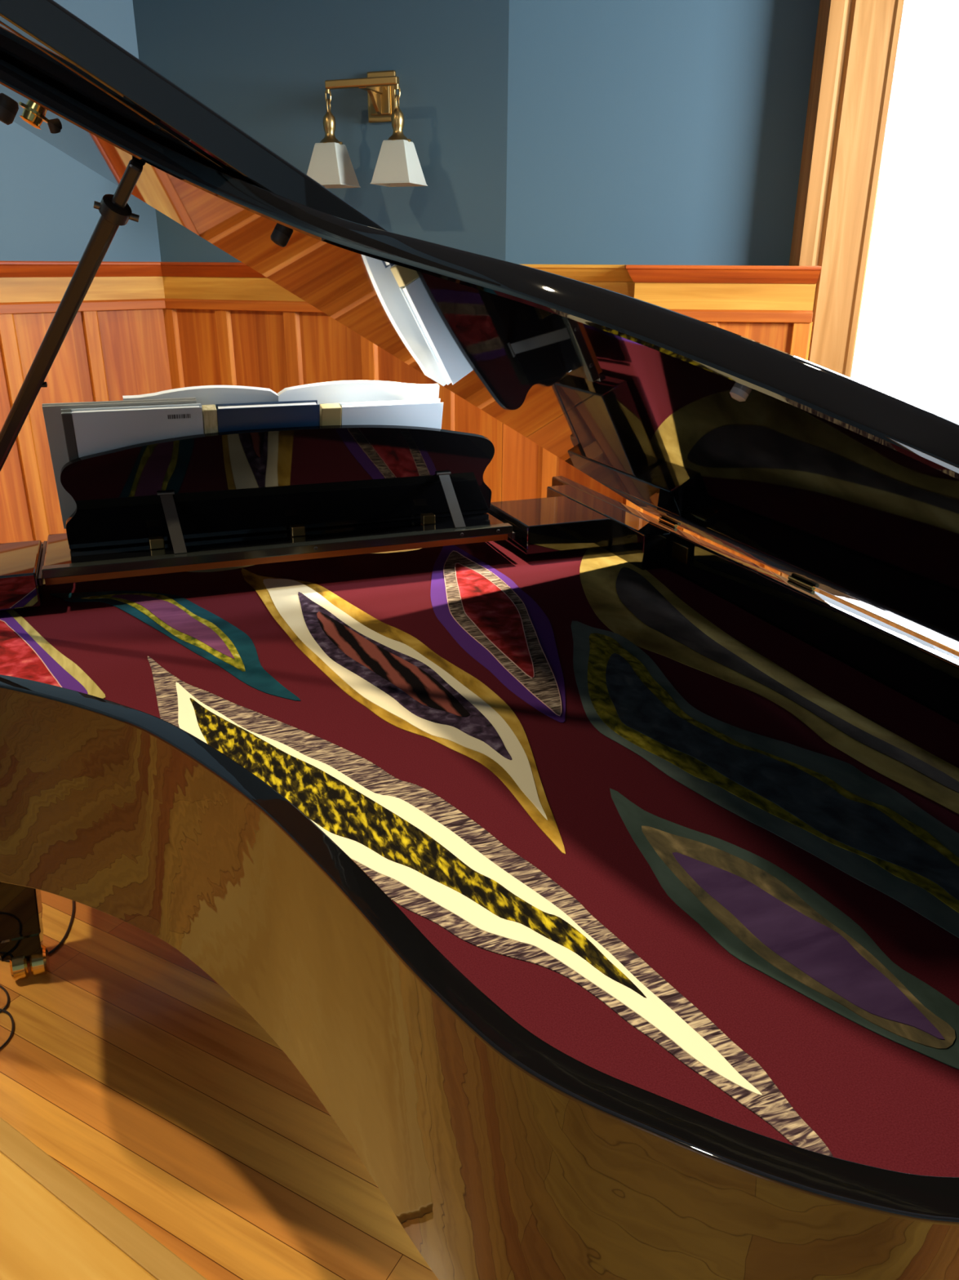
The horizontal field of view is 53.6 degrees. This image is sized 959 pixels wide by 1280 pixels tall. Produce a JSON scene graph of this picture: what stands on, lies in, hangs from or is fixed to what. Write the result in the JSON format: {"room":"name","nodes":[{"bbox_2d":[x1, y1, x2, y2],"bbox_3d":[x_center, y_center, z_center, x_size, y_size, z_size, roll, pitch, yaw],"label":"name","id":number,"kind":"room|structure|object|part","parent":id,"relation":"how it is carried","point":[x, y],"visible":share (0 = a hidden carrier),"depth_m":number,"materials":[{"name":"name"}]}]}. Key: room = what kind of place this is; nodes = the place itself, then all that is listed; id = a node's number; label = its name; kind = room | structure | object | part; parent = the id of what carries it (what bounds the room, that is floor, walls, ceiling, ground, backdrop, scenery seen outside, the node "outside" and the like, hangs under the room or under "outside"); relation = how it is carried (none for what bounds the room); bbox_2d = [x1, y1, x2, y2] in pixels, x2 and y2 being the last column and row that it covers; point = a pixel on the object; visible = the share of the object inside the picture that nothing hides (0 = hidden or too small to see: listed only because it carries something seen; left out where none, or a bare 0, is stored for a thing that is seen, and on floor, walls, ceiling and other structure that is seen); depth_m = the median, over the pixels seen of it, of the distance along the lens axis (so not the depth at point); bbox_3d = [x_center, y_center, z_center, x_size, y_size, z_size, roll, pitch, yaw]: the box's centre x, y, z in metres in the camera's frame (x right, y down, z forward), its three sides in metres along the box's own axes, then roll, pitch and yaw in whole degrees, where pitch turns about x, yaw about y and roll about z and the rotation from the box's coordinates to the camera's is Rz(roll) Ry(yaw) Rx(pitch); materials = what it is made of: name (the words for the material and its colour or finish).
{"room":"music room","nodes":[
{"label":"music room","id":0,"kind":"room"},
{"bbox_2d":[0,0,160,262],"bbox_3d":[-2.762,-0.914,2.057,0.120,3.280,4.598,17,27,37],"label":"wall","id":1,"kind":"structure","parent":0,"point":[48,197],"depth_m":3.33,"materials":[{"name":"blue paint"}]},
{"bbox_2d":[0,311,109,542],"bbox_3d":[-2.662,-0.109,2.395,0.021,1.255,3.842,17,27,37],"label":"trim","id":2,"kind":"structure","parent":1,"relation":"attached to","point":[8,336],"depth_m":3.49,"materials":[{"name":"brown wood"}]},
{"bbox_2d":[0,261,162,277],"bbox_3d":[-2.695,-0.797,2.043,0.057,0.052,4.598,17,27,37],"label":"trim","id":3,"kind":"structure","parent":1,"relation":"attached to","point":[7,268],"depth_m":3.38,"materials":[{"name":"red wood"}]},
{"bbox_2d":[0,276,164,302],"bbox_3d":[-2.710,-0.740,2.079,0.021,0.085,4.598,17,27,37],"label":"trim","id":4,"kind":"structure","parent":1,"relation":"attached to","point":[52,288],"depth_m":3.49,"materials":[{"name":"brown wood"}]},
{"bbox_2d":[0,298,165,314],"bbox_3d":[-2.707,-0.684,2.098,0.027,0.037,4.597,17,27,37],"label":"trim","id":5,"kind":"structure","parent":1,"relation":"attached to","point":[11,308],"depth_m":3.49,"materials":[{"name":"orange wood"}]},
{"bbox_2d":[0,308,172,543],"bbox_3d":[-2.719,-0.090,2.341,0.007,1.258,4.598,17,27,37],"label":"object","id":6,"kind":"structure","parent":1,"relation":"attached to","point":[134,341],"depth_m":3.54,"materials":[{"name":"brown wood"}]},
{"bbox_2d":[0,889,439,1279],"bbox_3d":[-0.009,1.478,0.587,14.000,0.050,14.000,12,24,27],"label":"floor","id":7,"kind":"structure","parent":0,"point":[126,1063],"depth_m":1.87,"materials":[{"name":"brown wood"}]},
{"bbox_2d":[0,984,13,1049],"bbox_3d":[-1.155,0.831,2.120,0.190,0.006,0.350,-16,27,-35],"label":"cable","id":8,"kind":"object","parent":7,"relation":"on","point":[3,1010],"visible":1,"depth_m":2.11,"materials":[{"name":"black plastic"}]},
{"bbox_2d":[0,900,75,961],"bbox_3d":[-1.215,0.710,2.423,0.662,0.006,0.431,-17,28,-37],"label":"power cable","id":9,"kind":"object","parent":7,"relation":"on","point":[60,944],"visible":0.38,"depth_m":2.37,"materials":[{"name":"black plastic"}]},
{"bbox_2d":[0,1116,207,1279],"bbox_3d":[-1.252,0.912,1.895,1.808,0.022,0.260,14,25,30],"label":"wooden platform","id":10,"kind":"object","parent":7,"relation":"on","point":[54,1225],"visible":1,"depth_m":1.62,"materials":[{"name":"brown wood"}]},
{"bbox_2d":[0,0,958,1279],"bbox_3d":[-0.133,0.029,1.572,1.662,1.913,2.319,-8,23,-19],"label":"grand piano","id":11,"kind":"object","parent":7,"relation":"on","point":[500,1153],"visible":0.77,"depth_m":1.07,"materials":[{"name":"black paint"}]},
{"bbox_3d":[-1.075,0.451,2.130,0.150,0.583,0.150,-8,23,-19],"label":"leg","id":12,"kind":"part","parent":11,"relation":"part of","materials":[{"name":"black paint"}]},
{"bbox_2d":[17,102,48,129],"bbox_3d":[-0.607,-0.713,1.293,0.038,0.031,0.042,-8,23,-19],"label":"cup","id":13,"kind":"object","parent":11,"relation":"on","point":[29,116],"depth_m":1.28,"materials":[{"name":"gold metal"}]},
{"bbox_3d":[-0.917,-0.164,1.995,0.008,0.016,0.290,-8,23,-19],"label":"slide rail","id":14,"kind":"part","parent":11,"relation":"part of","materials":[{"name":"black"}]},
{"bbox_2d":[41,397,196,528],"bbox_3d":[-0.731,-0.366,1.977,0.290,0.267,0.089,-8,23,-19],"label":"binder","id":15,"kind":"object","parent":11,"relation":"on","point":[51,411],"visible":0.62,"depth_m":1.90,"materials":[{"name":"gray plastic"}]},
{"bbox_2d":[61,403,204,461],"bbox_3d":[-0.705,-0.355,1.971,0.265,0.263,0.094,-8,23,-19],"label":"book","id":16,"kind":"object","parent":11,"relation":"on","point":[87,431],"visible":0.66,"depth_m":1.90,"materials":[{"name":"grey paper"}]},
{"bbox_3d":[-0.111,0.144,1.499,1.562,0.015,2.020,-8,23,-19],"label":"iron plate","id":17,"kind":"part","parent":11,"relation":"part of","materials":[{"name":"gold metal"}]},
{"bbox_2d":[201,400,319,434],"bbox_3d":[-0.469,-0.387,2.060,0.240,0.259,0.098,-8,23,-19],"label":"book","id":18,"kind":"object","parent":11,"relation":"on","point":[217,418],"visible":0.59,"depth_m":1.99,"materials":[{"name":"blue paper"}]},
{"bbox_2d":[43,512,503,565],"bbox_3d":[-0.447,-0.244,2.165,0.999,0.016,0.275,-8,23,-19],"label":"shelf","id":19,"kind":"object","parent":11,"relation":"attached to","point":[57,551],"depth_m":2.09,"materials":[{"name":"black paint"}]},
{"bbox_3d":[-0.395,-0.196,2.037,0.999,0.020,0.028,-8,23,-19],"label":"shelf rail","id":20,"kind":"part","parent":11,"relation":"part of","materials":[{"name":"black paint"}]},
{"bbox_2d":[122,380,439,406],"bbox_3d":[-0.421,-0.430,2.105,0.670,0.280,0.102,-8,23,-19],"label":"open book","id":21,"kind":"object","parent":11,"relation":"on","point":[342,391],"visible":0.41,"depth_m":2.05,"materials":[{"name":"white paper"}]},
{"bbox_2d":[320,398,443,429],"bbox_3d":[-0.225,-0.416,2.148,0.274,0.251,0.094,-8,23,-19],"label":"book","id":22,"kind":"object","parent":11,"relation":"on","point":[428,413],"visible":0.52,"depth_m":2.08,"materials":[{"name":"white paper"}]},
{"bbox_2d":[0,540,958,1177],"bbox_3d":[-0.096,0.123,1.452,1.542,0.032,1.930,-8,23,-19],"label":"cloth","id":23,"kind":"object","parent":11,"relation":"on","point":[708,859],"visible":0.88,"depth_m":1.26,"materials":[{"name":"red fabric"}]},
{"bbox_3d":[0.076,-0.323,1.156,1.387,0.855,1.693,-8,23,-19],"label":"lid","id":24,"kind":"part","parent":11,"relation":"part of","materials":[{"name":"black paint"}]},
{"bbox_3d":[0.028,-0.292,2.332,0.008,0.016,0.290,-8,23,-19],"label":"slide rail","id":25,"kind":"part","parent":11,"relation":"part of","materials":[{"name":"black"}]},
{"bbox_3d":[0.451,-0.196,2.130,0.004,0.037,0.060,-8,23,-19],"label":"brass plate","id":26,"kind":"part","parent":11,"relation":"part of","materials":[{"name":"black"}]},
{"bbox_2d":[132,0,509,262],"bbox_3d":[-0.553,-1.466,3.482,1.418,3.280,0.120,8,23,19],"label":"wall","id":27,"kind":"structure","parent":0,"point":[264,67],"depth_m":3.22,"materials":[{"name":"blue paint"}]},
{"bbox_2d":[160,262,266,277],"bbox_3d":[-0.583,-1.340,3.442,1.423,0.052,0.056,8,23,19],"label":"trim","id":28,"kind":"structure","parent":27,"relation":"attached to","point":[224,269],"depth_m":3.58,"materials":[{"name":"red wood"}]},
{"bbox_2d":[162,276,304,301],"bbox_3d":[-0.578,-1.285,3.484,1.420,0.085,0.019,8,23,19],"label":"trim","id":29,"kind":"structure","parent":27,"relation":"attached to","point":[175,287],"depth_m":3.61,"materials":[{"name":"brown wood"}]},
{"bbox_2d":[164,298,323,312],"bbox_3d":[-0.579,-1.228,3.502,1.420,0.037,0.028,8,23,19],"label":"trim","id":30,"kind":"structure","parent":27,"relation":"attached to","point":[182,304],"depth_m":3.60,"materials":[{"name":"orange wood"}]},
{"bbox_2d":[163,308,454,431],"bbox_3d":[-0.674,-0.644,3.775,1.242,1.255,0.021,8,23,19],"label":"trim","id":31,"kind":"structure","parent":27,"relation":"attached to","point":[369,350],"depth_m":3.64,"materials":[{"name":"brown wood"}]},
{"bbox_2d":[176,308,502,502],"bbox_3d":[-0.581,-0.635,3.749,1.418,1.258,0.007,8,23,19],"label":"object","id":32,"kind":"structure","parent":27,"relation":"attached to","point":[331,351],"depth_m":3.61,"materials":[{"name":"brown wood"}]},
{"bbox_2d":[306,70,427,188],"bbox_3d":[-0.364,-1.686,3.120,0.391,0.353,0.224,8,23,19],"label":"wall sconce","id":33,"kind":"object","parent":27,"relation":"attached to","point":[397,165],"visible":1,"depth_m":3.10,"materials":[{"name":"white glass"}]},
{"bbox_3d":[-0.493,-1.758,3.098,0.018,0.077,0.018,-9,24,-23],"label":"chain","id":34,"kind":"part","parent":33,"relation":"part of","materials":[{"name":"gold metal"}]},
{"bbox_2d":[320,109,342,144],"bbox_3d":[-0.491,-1.687,3.126,0.080,0.106,0.074,0,22,0],"label":"socket","id":35,"kind":"object","parent":33,"relation":"attached to","point":[329,121],"depth_m":3.11,"materials":[{"name":"gold metal"}]},
{"bbox_3d":[-0.495,-1.584,3.166,0.143,0.128,0.143,8,23,19],"label":"lamp shade","id":36,"kind":"part","parent":33,"relation":"part of","materials":[{"name":"white glass"}]},
{"bbox_3d":[-0.377,-1.784,3.039,0.256,0.024,0.026,8,23,19],"label":"cross arm","id":37,"kind":"part","parent":33,"relation":"part of","materials":[{"name":"gold metal"}]},
{"bbox_3d":[-0.355,-1.778,3.106,0.028,0.088,0.122,8,23,19],"label":"stem","id":38,"kind":"part","parent":33,"relation":"part of","materials":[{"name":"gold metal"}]},
{"bbox_3d":[-0.326,-1.816,3.173,0.104,0.150,0.016,8,23,19],"label":"plate","id":39,"kind":"part","parent":33,"relation":"part of","materials":[{"name":"gold metal"}]},
{"bbox_3d":[-0.262,-1.724,3.016,0.018,0.077,0.018,-9,24,-23],"label":"chain","id":40,"kind":"part","parent":33,"relation":"part of","materials":[{"name":"gold metal"}]},
{"bbox_3d":[-0.263,-1.550,3.085,0.143,0.128,0.143,8,23,19],"label":"lamp shade","id":41,"kind":"part","parent":33,"relation":"part of","materials":[{"name":"white glass"}]},
{"bbox_2d":[387,106,411,142],"bbox_3d":[-0.259,-1.653,3.044,0.080,0.106,0.074,0,22,0],"label":"socket","id":42,"kind":"object","parent":33,"relation":"attached to","point":[397,117],"depth_m":3.03,"materials":[{"name":"gold metal"}]},
{"bbox_2d":[502,0,958,656],"bbox_3d":[1.345,-1.289,3.065,2.528,3.280,0.326,2,22,4],"label":"wall","id":43,"kind":"structure","parent":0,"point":[640,132],"depth_m":3.03,"materials":[{"name":"blue paint"}]}
]}

